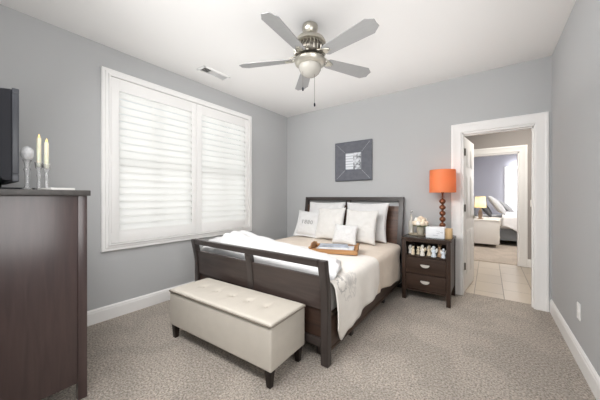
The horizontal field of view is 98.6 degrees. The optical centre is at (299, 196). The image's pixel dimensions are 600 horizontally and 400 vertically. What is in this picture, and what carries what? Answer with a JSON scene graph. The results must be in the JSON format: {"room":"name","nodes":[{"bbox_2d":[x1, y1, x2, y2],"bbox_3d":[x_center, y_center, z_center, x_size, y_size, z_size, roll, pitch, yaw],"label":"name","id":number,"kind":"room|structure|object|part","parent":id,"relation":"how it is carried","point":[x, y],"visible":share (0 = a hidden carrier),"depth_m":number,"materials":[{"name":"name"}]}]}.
{"room":"bedroom","nodes":[
{"label":"bedroom","id":0,"kind":"room"},
{"bbox_2d":[0,4,286,310],"bbox_3d":[-1.717,-0.141,2.987,0.120,2.740,4.830,0,0,36],"label":"wall","id":1,"kind":"structure","parent":0,"point":[56,71],"depth_m":2.50,"materials":[{"name":"grey paint"}]},
{"bbox_2d":[87,281,194,325],"bbox_3d":[-1.626,1.159,2.995,0.016,0.140,4.710,0,0,36],"label":"baseboard","id":2,"kind":"structure","parent":1,"relation":"attached to","point":[101,314],"depth_m":2.72,"materials":[{"name":"white paint"}]},
{"bbox_2d":[101,66,251,251],"bbox_3d":[-1.407,-0.372,3.369,0.164,1.832,1.992,0,0,36],"label":"window shutters","id":3,"kind":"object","parent":1,"relation":"in","point":[145,201],"depth_m":3.04,"materials":[{"name":"white paint"}]},
{"bbox_3d":[-1.626,-0.372,2.972,0.028,1.674,0.937,0,0,36],"label":"shutter panel","id":4,"kind":"part","parent":3,"relation":"part of","materials":[{"name":"white paint"}]},
{"bbox_3d":[-1.456,-0.372,3.405,0.043,1.682,1.842,0,0,36],"label":"sash","id":5,"kind":"part","parent":3,"relation":"part of","materials":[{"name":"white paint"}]},
{"bbox_3d":[-1.082,-0.372,3.714,0.028,1.674,0.895,0,0,36],"label":"shutter panel","id":6,"kind":"part","parent":3,"relation":"part of","materials":[{"name":"white paint"}]},
{"bbox_2d":[0,0,575,116],"bbox_3d":[-0.169,-1.551,1.927,3.870,0.080,4.950,0,0,36],"label":"ceiling","id":7,"kind":"structure","parent":0,"point":[415,43],"depth_m":2.43,"materials":[{"name":"white paint"}]},
{"bbox_2d":[197,65,229,80],"bbox_3d":[-1.048,-1.507,3.147,0.156,0.019,0.370,0,0,36],"label":"ceiling vent","id":8,"kind":"object","parent":7,"relation":"in","point":[209,71],"visible":1,"depth_m":3.14,"materials":[{"name":"white metal"}]},
{"bbox_2d":[239,12,378,106],"bbox_3d":[0.087,-1.148,2.236,1.256,0.726,1.248,0,0,36],"label":"ceiling fan","id":9,"kind":"object","parent":7,"relation":"hanging from","point":[310,47],"visible":1,"depth_m":2.16,"materials":[{"name":"silver metal"}]},
{"bbox_3d":[-0.314,-1.215,2.353,0.490,0.039,0.145,0,0,11],"label":"blade","id":10,"kind":"part","parent":9,"relation":"part of","materials":[{"name":"grey wood"}]},
{"bbox_3d":[-0.112,-1.215,1.915,0.145,0.039,0.490,0,0,29],"label":"blade","id":11,"kind":"part","parent":9,"relation":"part of","materials":[{"name":"grey wood"}]},
{"bbox_3d":[-0.062,-1.223,2.312,0.137,0.044,0.107,0,0,36],"label":"blade arm","id":12,"kind":"part","parent":9,"relation":"part of","materials":[{"name":"silver metal"}]},
{"bbox_3d":[0.008,-1.223,2.136,0.109,0.044,0.140,0,0,36],"label":"blade arm","id":13,"kind":"part","parent":9,"relation":"part of","materials":[{"name":"silver metal"}]},
{"bbox_3d":[0.040,-1.215,2.680,0.145,0.039,0.490,0,0,-7],"label":"blade","id":14,"kind":"part","parent":9,"relation":"part of","materials":[{"name":"silver metal"}]},
{"bbox_2d":[294,37,324,56],"bbox_3d":[0.088,-1.292,2.273,0.291,0.089,0.290,0,0,36],"label":"motor housing","id":15,"kind":"object","parent":9,"relation":"attached to","point":[312,43],"depth_m":2.17,"materials":[{"name":"silver metal"}]},
{"bbox_3d":[0.088,-1.107,2.273,0.200,0.097,0.200,0,0,36],"label":"lamp shade","id":16,"kind":"part","parent":9,"relation":"part of","materials":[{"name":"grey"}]},
{"bbox_3d":[0.199,-1.223,2.159,0.140,0.044,0.108,0,0,36],"label":"blade arm","id":17,"kind":"part","parent":9,"relation":"part of","materials":[{"name":"silver metal"}]},
{"bbox_3d":[0.224,-1.223,2.348,0.109,0.044,0.135,0,0,36],"label":"blade arm","id":18,"kind":"part","parent":9,"relation":"part of","materials":[{"name":"silver metal"}]},
{"bbox_3d":[0.458,-1.215,2.451,0.490,0.039,0.145,0,0,-26],"label":"blade","id":19,"kind":"part","parent":9,"relation":"part of","materials":[{"name":"grey wood"}]},
{"bbox_3d":[0.367,-1.215,1.972,0.145,0.039,0.490,0,0,-43],"label":"blade","id":20,"kind":"part","parent":9,"relation":"part of","materials":[{"name":"grey wood"}]},
{"bbox_2d":[42,240,595,399],"bbox_3d":[2.638,1.257,3.770,6.020,0.064,11.000,0,0,36],"label":"floor","id":21,"kind":"structure","parent":0,"point":[412,347],"depth_m":1.96,"materials":[{"name":"carpet"}]},
{"bbox_2d":[0,189,90,399],"bbox_3d":[-1.848,0.594,1.694,1.020,1.270,0.520,0,0,36],"label":"dresser","id":22,"kind":"object","parent":21,"relation":"on","point":[43,233],"visible":1,"depth_m":1.43,"materials":[{"name":"brown wood"}]},
{"bbox_2d":[0,88,34,188],"bbox_3d":[-1.932,-0.318,1.669,0.910,0.554,0.270,0,0,36],"label":"television","id":23,"kind":"object","parent":22,"relation":"on","point":[9,98],"visible":0.79,"depth_m":1.40,"materials":[{"name":"black plastic"}]},
{"bbox_2d":[20,146,33,188],"bbox_3d":[-1.582,-0.167,1.496,0.058,0.253,0.060,0,0,36],"label":"candle holder","id":24,"kind":"object","parent":22,"relation":"on","point":[27,153],"visible":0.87,"depth_m":1.49,"materials":[{"name":"clear glass"}]},
{"bbox_3d":[-1.582,-0.128,1.496,0.052,0.174,0.052,0,0,36],"label":"stem","id":25,"kind":"part","parent":24,"relation":"part of","materials":[{"name":"clear glass"}]},
{"bbox_3d":[-1.582,-0.253,1.496,0.058,0.081,0.060,0,0,36],"label":"globe","id":26,"kind":"part","parent":24,"relation":"part of","materials":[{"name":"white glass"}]},
{"bbox_2d":[34,135,42,188],"bbox_3d":[-1.560,-0.208,1.542,0.039,0.335,0.039,0,0,36],"label":"candlestick","id":27,"kind":"object","parent":22,"relation":"on","point":[38,163],"visible":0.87,"depth_m":1.54,"materials":[{"name":"clear glass"}]},
{"bbox_2d":[36,135,40,166],"bbox_3d":[-1.560,-0.278,1.542,0.021,0.196,0.021,0,0,36],"label":"candle","id":28,"kind":"object","parent":27,"relation":"on","point":[38,141],"depth_m":1.53,"materials":[{"name":"yellow wax"}]},
{"bbox_2d":[42,139,50,187],"bbox_3d":[-1.520,-0.196,1.547,0.039,0.310,0.039,0,0,36],"label":"candlestick","id":29,"kind":"object","parent":22,"relation":"on","point":[46,165],"visible":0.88,"depth_m":1.54,"materials":[{"name":"clear glass"}]},
{"bbox_2d":[44,139,48,168],"bbox_3d":[-1.520,-0.261,1.547,0.021,0.181,0.021,0,0,36],"label":"candle","id":30,"kind":"object","parent":29,"relation":"on","point":[46,144],"depth_m":1.54,"materials":[{"name":"yellow wax"}]},
{"bbox_2d":[39,188,74,189],"bbox_3d":[-1.450,-0.047,1.540,0.150,0.012,0.110,0,0,24],"label":"paper pad","id":31,"kind":"object","parent":22,"relation":"on","point":[39,188],"visible":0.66,"depth_m":1.50,"materials":[{"name":"white paper"}]},
{"bbox_3d":[-1.341,0.611,1.585,0.045,1.236,0.045,0,0,36],"label":"leg post","id":32,"kind":"part","parent":22,"relation":"part of","materials":[{"name":"brown wood"}]},
{"bbox_2d":[169,278,305,388],"bbox_3d":[-0.552,1.014,2.103,1.179,0.430,0.419,0,0,34],"label":"storage bench","id":33,"kind":"object","parent":21,"relation":"on","point":[263,330],"visible":1,"depth_m":1.88,"materials":[{"name":"leather"}]},
{"bbox_3d":[-1.089,1.168,2.268,0.052,0.122,0.052,0,0,34],"label":"leg","id":34,"kind":"part","parent":33,"relation":"part of","materials":[{"name":"brown wood"}]},
{"bbox_3d":[-0.552,0.813,2.103,1.159,0.028,0.399,0,0,34],"label":"lid","id":35,"kind":"part","parent":33,"relation":"part of","materials":[{"name":"leather"}]},
{"bbox_3d":[-0.195,1.168,1.669,0.052,0.122,0.052,0,0,34],"label":"leg","id":36,"kind":"part","parent":33,"relation":"part of","materials":[{"name":"brown wood"}]},
{"bbox_3d":[-0.015,1.168,1.938,0.052,0.122,0.052,0,0,34],"label":"leg","id":37,"kind":"part","parent":33,"relation":"part of","materials":[{"name":"brown wood"}]},
{"bbox_2d":[191,197,403,367],"bbox_3d":[0.152,0.615,3.207,1.685,1.228,2.230,0,0,36],"label":"bed","id":38,"kind":"object","parent":21,"relation":"on","point":[316,292],"visible":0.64,"depth_m":2.19,"materials":[{"name":"brown wood"}]},
{"bbox_3d":[-1.132,0.843,2.827,0.062,0.772,0.098,0,0,36],"label":"foot post","id":39,"kind":"part","parent":38,"relation":"part of","materials":[{"name":"brown wood"}]},
{"bbox_3d":[-0.489,0.482,2.332,1.561,0.050,0.055,0,0,36],"label":"foot rail","id":40,"kind":"part","parent":38,"relation":"part of","materials":[{"name":"brown wood"}]},
{"bbox_3d":[-0.473,0.704,2.354,1.561,0.250,0.053,0,0,36],"label":"foot panel","id":41,"kind":"part","parent":38,"relation":"part of","materials":[{"name":"brown wood"}]},
{"bbox_3d":[0.106,0.615,4.519,0.060,1.228,0.167,0,0,36],"label":"head post","id":42,"kind":"part","parent":38,"relation":"part of","materials":[{"name":"brown wood"}]},
{"bbox_3d":[-0.466,1.074,2.364,1.561,0.060,0.035,0,0,36],"label":"foot rail","id":43,"kind":"part","parent":38,"relation":"part of","materials":[{"name":"brown wood"}]},
{"bbox_3d":[0.165,1.154,2.036,0.050,0.150,0.050,0,0,36],"label":"support leg","id":44,"kind":"part","parent":38,"relation":"part of","materials":[{"name":"brown wood"}]},
{"bbox_3d":[0.177,0.843,1.868,0.062,0.772,0.098,0,0,36],"label":"foot post","id":45,"kind":"part","parent":38,"relation":"part of","materials":[{"name":"brown wood"}]},
{"bbox_3d":[0.136,0.770,3.185,1.585,0.258,1.930,0,0,36],"label":"mattress","id":46,"kind":"part","parent":38,"relation":"part of","materials":[{"name":"beige fabric"}]},
{"bbox_2d":[275,235,400,293],"bbox_3d":[0.328,0.831,3.447,1.766,0.417,1.254,0,0,36],"label":"coverlet","id":47,"kind":"object","parent":38,"relation":"on","point":[387,254],"visible":0.48,"depth_m":3.13,"materials":[{"name":"beige fabric"}]},
{"bbox_2d":[293,210,318,237],"bbox_3d":[0.133,0.423,4.052,0.480,0.422,0.179,0,0,30],"label":"sham pillow","id":48,"kind":"object","parent":47,"relation":"on","point":[307,222],"visible":0.88,"depth_m":4.02,"materials":[{"name":"white fabric"}]},
{"bbox_2d":[309,202,345,211],"bbox_3d":[0.388,0.349,4.083,0.661,0.546,0.205,0,0,36],"label":"euro pillow","id":49,"kind":"object","parent":47,"relation":"on","point":[314,207],"visible":0.27,"depth_m":4.10,"materials":[{"name":"white fabric"}]},
{"bbox_2d":[315,208,345,238],"bbox_3d":[0.435,0.390,3.784,0.489,0.480,0.195,0,0,40],"label":"square pillow","id":50,"kind":"object","parent":47,"relation":"on","point":[327,218],"visible":0.87,"depth_m":3.74,"materials":[{"name":"white fabric"}]},
{"bbox_2d":[332,224,358,244],"bbox_3d":[0.592,0.496,3.422,0.350,0.252,0.133,0,0,36],"label":"accent pillow","id":51,"kind":"object","parent":47,"relation":"on","point":[345,234],"visible":1,"depth_m":3.38,"materials":[{"name":"white fabric"}]},
{"bbox_2d":[346,209,378,244],"bbox_3d":[0.815,0.397,3.504,0.481,0.449,0.188,0,0,39],"label":"square pillow","id":52,"kind":"object","parent":47,"relation":"on","point":[366,220],"visible":0.79,"depth_m":3.42,"materials":[{"name":"white fabric"}]},
{"bbox_2d":[347,202,388,242],"bbox_3d":[0.935,0.349,3.688,0.645,0.546,0.206,0,0,39],"label":"euro pillow","id":53,"kind":"object","parent":47,"relation":"on","point":[380,235],"visible":0.36,"depth_m":3.54,"materials":[{"name":"white fabric"}]},
{"bbox_2d":[296,245,379,339],"bbox_3d":[-0.156,0.854,2.786,1.795,0.492,0.932,0,0,36],"label":"quilt","id":54,"kind":"object","parent":38,"relation":"on","point":[356,284],"visible":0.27,"depth_m":2.19,"materials":[{"name":"beige fabric"}]},
{"bbox_2d":[200,230,340,283],"bbox_3d":[-0.268,0.556,2.667,1.676,0.347,0.635,0,0,36],"label":"throw blanket","id":55,"kind":"object","parent":54,"relation":"on","point":[243,238],"visible":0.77,"depth_m":2.54,"materials":[{"name":"white fabric"}]},
{"bbox_2d":[308,241,359,254],"bbox_3d":[0.392,0.561,2.905,0.532,0.092,0.368,0,0,15],"label":"serving tray","id":56,"kind":"object","parent":54,"relation":"on","point":[314,244],"visible":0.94,"depth_m":2.75,"materials":[{"name":"brown wood"}]},
{"bbox_2d":[317,246,353,249],"bbox_3d":[0.400,0.580,2.899,0.400,0.030,0.260,0,0,15],"label":"magazine","id":57,"kind":"object","parent":56,"relation":"on","point":[349,247],"visible":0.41,"depth_m":2.83,"materials":[{"name":"white paper"}]},
{"bbox_2d":[319,243,347,248],"bbox_3d":[0.382,0.556,2.925,0.320,0.016,0.230,0,0,9],"label":"magazine","id":58,"kind":"object","parent":57,"relation":"on","point":[322,245],"visible":1,"depth_m":2.86,"materials":[{"name":"white paper"}]},
{"bbox_3d":[0.745,0.554,4.040,1.537,0.850,0.128,0,0,36],"label":"head panel","id":59,"kind":"part","parent":38,"relation":"part of","materials":[{"name":"brown wood"}]},
{"bbox_3d":[0.782,0.029,4.091,1.537,0.056,0.054,0,0,36],"label":"head rail","id":60,"kind":"part","parent":38,"relation":"part of","materials":[{"name":"brown wood"}]},
{"bbox_3d":[0.794,1.016,2.698,0.036,0.234,1.988,0,0,36],"label":"rail","id":61,"kind":"part","parent":38,"relation":"part of","materials":[{"name":"brown wood"}]},
{"bbox_3d":[1.395,0.615,3.576,0.060,1.228,0.167,0,0,36],"label":"head post","id":62,"kind":"part","parent":38,"relation":"part of","materials":[{"name":"brown wood"}]},
{"bbox_2d":[401,232,455,307],"bbox_3d":[1.594,0.857,3.189,0.534,0.745,0.511,0,0,36],"label":"nightstand","id":63,"kind":"object","parent":21,"relation":"on","point":[427,274],"visible":0.93,"depth_m":3.01,"materials":[{"name":"brown wood"}]},
{"bbox_3d":[1.275,0.868,3.154,0.045,0.723,0.045,0,0,36],"label":"leg","id":64,"kind":"part","parent":63,"relation":"part of","materials":[{"name":"brown wood"}]},
{"bbox_3d":[1.401,0.797,3.340,0.016,0.583,0.415,0,0,36],"label":"panel","id":65,"kind":"part","parent":63,"relation":"part of","materials":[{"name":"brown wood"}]},
{"bbox_2d":[420,245,425,255],"bbox_3d":[1.453,0.631,3.063,0.054,0.127,0.077,0,0,-40],"label":"figurine","id":66,"kind":"object","parent":63,"relation":"on","point":[422,249],"visible":1,"depth_m":3.05,"materials":[{"name":"white ceramic"}]},
{"bbox_3d":[1.460,0.520,3.007,0.438,0.028,0.020,0,0,36],"label":"rail","id":67,"kind":"part","parent":63,"relation":"part of","materials":[{"name":"brown wood"}]},
{"bbox_2d":[406,248,445,260],"bbox_3d":[1.593,0.703,3.188,0.482,0.016,0.464,0,0,36],"label":"shelf","id":68,"kind":"object","parent":63,"relation":"attached to","point":[417,256],"depth_m":3.05,"materials":[{"name":"brown wood"}]},
{"bbox_3d":[1.542,0.810,3.119,0.422,0.187,0.296,0,0,36],"label":"drawer","id":69,"kind":"part","parent":63,"relation":"part of","materials":[{"name":"brown wood"}]},
{"bbox_3d":[1.542,1.000,3.119,0.422,0.179,0.296,0,0,36],"label":"drawer","id":70,"kind":"part","parent":63,"relation":"part of","materials":[{"name":"brown wood"}]},
{"bbox_3d":[1.461,1.103,3.008,0.438,0.017,0.018,0,0,36],"label":"rail","id":71,"kind":"part","parent":63,"relation":"part of","materials":[{"name":"brown wood"}]},
{"bbox_2d":[405,234,450,240],"bbox_3d":[1.596,0.482,3.188,0.503,0.004,0.470,0,0,36],"label":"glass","id":72,"kind":"object","parent":63,"relation":"on","point":[407,235],"visible":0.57,"depth_m":3.16,"materials":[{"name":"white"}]},
{"bbox_2d":[408,233,425,235],"bbox_3d":[1.510,0.474,3.288,0.250,0.010,0.188,0,0,36],"label":"tray","id":73,"kind":"object","parent":72,"relation":"on","point":[408,233],"visible":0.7,"depth_m":3.27,"materials":[{"name":"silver metal"}]},
{"bbox_2d":[408,210,413,232],"bbox_3d":[1.468,0.320,3.405,0.068,0.298,0.068,0,0,36],"label":"perfume bottle","id":74,"kind":"object","parent":73,"relation":"on","point":[410,225],"visible":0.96,"depth_m":3.38,"materials":[{"name":"clear glass"}]},
{"bbox_2d":[412,216,428,234],"bbox_3d":[1.520,0.353,3.250,0.199,0.232,0.200,0,0,36],"label":"flower vase","id":75,"kind":"object","parent":73,"relation":"on","point":[420,221],"visible":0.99,"depth_m":3.21,"materials":[{"name":"clear glass"}]},
{"bbox_2d":[426,226,445,238],"bbox_3d":[1.601,0.415,3.040,0.196,0.128,0.112,0,0,39],"label":"box","id":76,"kind":"object","parent":72,"relation":"on","point":[431,231],"visible":1,"depth_m":2.99,"materials":[{"name":"white"}]},
{"bbox_2d":[429,169,455,226],"bbox_3d":[1.755,0.073,3.177,0.292,0.812,0.292,0,0,36],"label":"table lamp","id":77,"kind":"object","parent":72,"relation":"on","point":[442,181],"visible":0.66,"depth_m":3.08,"materials":[{"name":"orange fabric"}]},
{"bbox_3d":[1.755,-0.194,3.177,0.292,0.277,0.292,0,0,36],"label":"lamp shade","id":78,"kind":"part","parent":77,"relation":"part of","materials":[{"name":"orange fabric"}]},
{"bbox_2d":[445,228,452,238],"bbox_3d":[1.728,0.423,2.998,0.070,0.112,0.110,0,0,36],"label":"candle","id":79,"kind":"object","parent":72,"relation":"on","point":[448,231],"visible":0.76,"depth_m":2.96,"materials":[{"name":"beige wax"}]},
{"bbox_2d":[427,245,430,255],"bbox_3d":[1.535,0.632,3.065,0.053,0.125,0.076,0,0,-36],"label":"figurine","id":80,"kind":"object","parent":63,"relation":"on","point":[429,246],"visible":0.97,"depth_m":3.05,"materials":[{"name":"beige ceramic"}]},
{"bbox_3d":[1.730,0.797,3.376,0.478,0.583,0.012,0,0,36],"label":"panel","id":81,"kind":"part","parent":63,"relation":"part of","materials":[{"name":"brown wood"}]},
{"bbox_2d":[431,246,437,256],"bbox_3d":[1.552,0.630,2.991,0.078,0.128,0.055,0,0,40],"label":"figurine","id":82,"kind":"object","parent":63,"relation":"on","point":[434,251],"visible":1,"depth_m":2.98,"materials":[{"name":"white ceramic"}]},
{"bbox_2d":[437,245,441,256],"bbox_3d":[1.623,0.625,2.998,0.058,0.141,0.062,0,0,20],"label":"figurine","id":83,"kind":"object","parent":63,"relation":"on","point":[439,254],"visible":0.88,"depth_m":2.99,"materials":[{"name":"beige ceramic"}]},
{"bbox_2d":[440,248,445,258],"bbox_3d":[1.631,0.639,2.933,0.067,0.110,0.047,0,0,24],"label":"figurine","id":84,"kind":"object","parent":63,"relation":"on","point":[443,252],"visible":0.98,"depth_m":2.92,"materials":[{"name":"white ceramic"}]},
{"bbox_3d":[1.656,0.868,2.874,0.045,0.723,0.045,0,0,36],"label":"leg","id":85,"kind":"part","parent":63,"relation":"part of","materials":[{"name":"brown wood"}]},
{"bbox_3d":[1.796,0.797,3.051,0.016,0.583,0.415,0,0,36],"label":"panel","id":86,"kind":"part","parent":63,"relation":"part of","materials":[{"name":"brown wood"}]},
{"bbox_2d":[474,218,500,247],"bbox_3d":[4.638,0.889,6.482,0.642,0.670,0.524,0,0,36],"label":"nightstand","id":87,"kind":"object","parent":21,"relation":"on","point":[486,231],"visible":0.82,"depth_m":6.26,"materials":[{"name":"white paint"}]},
{"bbox_2d":[474,197,485,218],"bbox_3d":[4.527,0.271,6.476,0.250,0.565,0.250,0,0,36],"label":"bedside lamp","id":88,"kind":"object","parent":87,"relation":"on","point":[480,202],"visible":0.96,"depth_m":6.41,"materials":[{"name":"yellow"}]},
{"bbox_3d":[4.527,0.129,6.476,0.250,0.280,0.250,0,0,36],"label":"lamp shade","id":89,"kind":"part","parent":88,"relation":"part of","materials":[{"name":"beige fabric"}]},
{"bbox_2d":[474,208,516,240],"bbox_3d":[5.879,0.777,6.943,2.100,0.896,1.590,0,0,36],"label":"bed","id":90,"kind":"object","parent":21,"relation":"on","point":[507,234],"visible":0.04,"depth_m":6.52,"materials":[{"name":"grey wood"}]},
{"bbox_2d":[481,205,491,216],"bbox_3d":[5.028,0.275,7.052,0.354,0.497,0.622,0,0,37],"label":"bed pillow","id":91,"kind":"object","parent":90,"relation":"on","point":[486,210],"visible":0.51,"depth_m":6.80,"materials":[{"name":"grey fabric"}]},
{"bbox_3d":[5.907,0.669,6.922,1.990,0.280,1.510,0,0,36],"label":"mattress","id":92,"kind":"part","parent":90,"relation":"part of","materials":[{"name":"white fabric"}]},
{"bbox_2d":[502,211,516,231],"bbox_3d":[6.096,0.660,6.684,1.407,0.538,1.563,0,0,36],"label":"duvet","id":93,"kind":"object","parent":90,"relation":"on","point":[509,220],"visible":0.16,"depth_m":6.41,"materials":[{"name":"white fabric"}]},
{"bbox_2d":[488,196,505,214],"bbox_3d":[5.225,0.210,6.858,0.376,0.485,0.600,0,0,36],"label":"bed pillow","id":94,"kind":"object","parent":93,"relation":"on","point":[496,204],"visible":0.99,"depth_m":6.66,"materials":[{"name":"white fabric"}]},
{"bbox_2d":[499,201,513,211],"bbox_3d":[5.767,0.276,7.242,0.332,0.330,0.520,0,0,36],"label":"bed pillow","id":95,"kind":"object","parent":93,"relation":"on","point":[507,207],"visible":0.64,"depth_m":7.06,"materials":[{"name":"white fabric"}]},
{"bbox_2d":[287,56,551,311],"bbox_3d":[1.258,-0.141,3.875,3.870,2.740,0.120,0,0,36],"label":"wall","id":96,"kind":"structure","parent":0,"point":[409,129],"depth_m":3.60,"materials":[{"name":"grey paint"}]},
{"bbox_2d":[335,139,372,181],"bbox_3d":[0.839,-0.569,4.086,0.624,0.624,0.037,0,0,36],"label":"framed picture","id":97,"kind":"object","parent":96,"relation":"attached to","point":[353,159],"visible":1,"depth_m":4.07},
{"bbox_2d":[346,152,360,169],"bbox_3d":[0.846,-0.569,4.096,0.264,0.264,0.007,0,0,36],"label":"print","id":98,"kind":"object","parent":97,"relation":"attached to","point":[353,159],"depth_m":4.09,"materials":[{"name":"paper"}]},
{"bbox_2d":[464,137,476,290],"bbox_3d":[2.301,0.220,3.546,0.135,1.995,0.733,0,0,43],"label":"door","id":99,"kind":"structure","parent":96,"relation":"in","point":[469,216],"depth_m":3.51,"materials":[{"name":"white paint"}]},
{"bbox_2d":[451,111,548,311],"bbox_3d":[2.344,0.157,3.081,0.920,2.145,0.162,0,0,36],"label":"trim","id":100,"kind":"structure","parent":96,"relation":"attached to","point":[538,123],"depth_m":2.86,"materials":[{"name":"white paint"}]},
{"bbox_2d":[474,154,516,214],"bbox_3d":[6.939,-0.141,7.375,3.540,2.740,0.100,0,0,36],"label":"wall","id":101,"kind":"structure","parent":0,"point":[488,170],"depth_m":8.03,"materials":[{"name":"grey paint"}]},
{"bbox_2d":[504,166,516,210],"bbox_3d":[6.856,-0.156,7.396,1.560,1.530,0.085,0,0,36],"label":"window","id":102,"kind":"structure","parent":101,"relation":"in","point":[510,172],"depth_m":7.75,"materials":[{"name":"white paint"}]},
{"bbox_2d":[465,129,530,258],"bbox_3d":[3.710,-0.141,4.794,4.100,2.740,0.120,0,0,36],"label":"wall","id":103,"kind":"structure","parent":0,"point":[518,137],"depth_m":4.63,"materials":[{"name":"grey paint"}]},
{"bbox_2d":[474,145,527,266],"bbox_3d":[3.605,0.157,4.871,1.030,2.145,0.162,0,0,36],"label":"trim","id":104,"kind":"structure","parent":103,"relation":"attached to","point":[521,151],"depth_m":4.55,"materials":[{"name":"white paint"}]},
{"bbox_2d":[552,0,599,376],"bbox_3d":[1.308,-0.141,0.771,0.120,2.740,4.830,0,0,36],"label":"wall","id":105,"kind":"structure","parent":0,"point":[576,54],"depth_m":1.93,"materials":[{"name":"grey paint"}]},
{"bbox_2d":[550,299,599,399],"bbox_3d":[1.289,1.159,0.859,0.016,0.140,4.710,0,0,36],"label":"baseboard","id":106,"kind":"structure","parent":105,"relation":"attached to","point":[587,369],"depth_m":1.89,"materials":[{"name":"white paint"}]},
{"bbox_2d":[577,302,580,320],"bbox_3d":[2.066,0.847,1.914,0.010,0.120,0.076,0,0,36],"label":"wall outlet","id":107,"kind":"object","parent":105,"relation":"attached to","point":[578,304],"visible":1,"depth_m":1.90,"materials":[{"name":"white plastic"}]}
]}

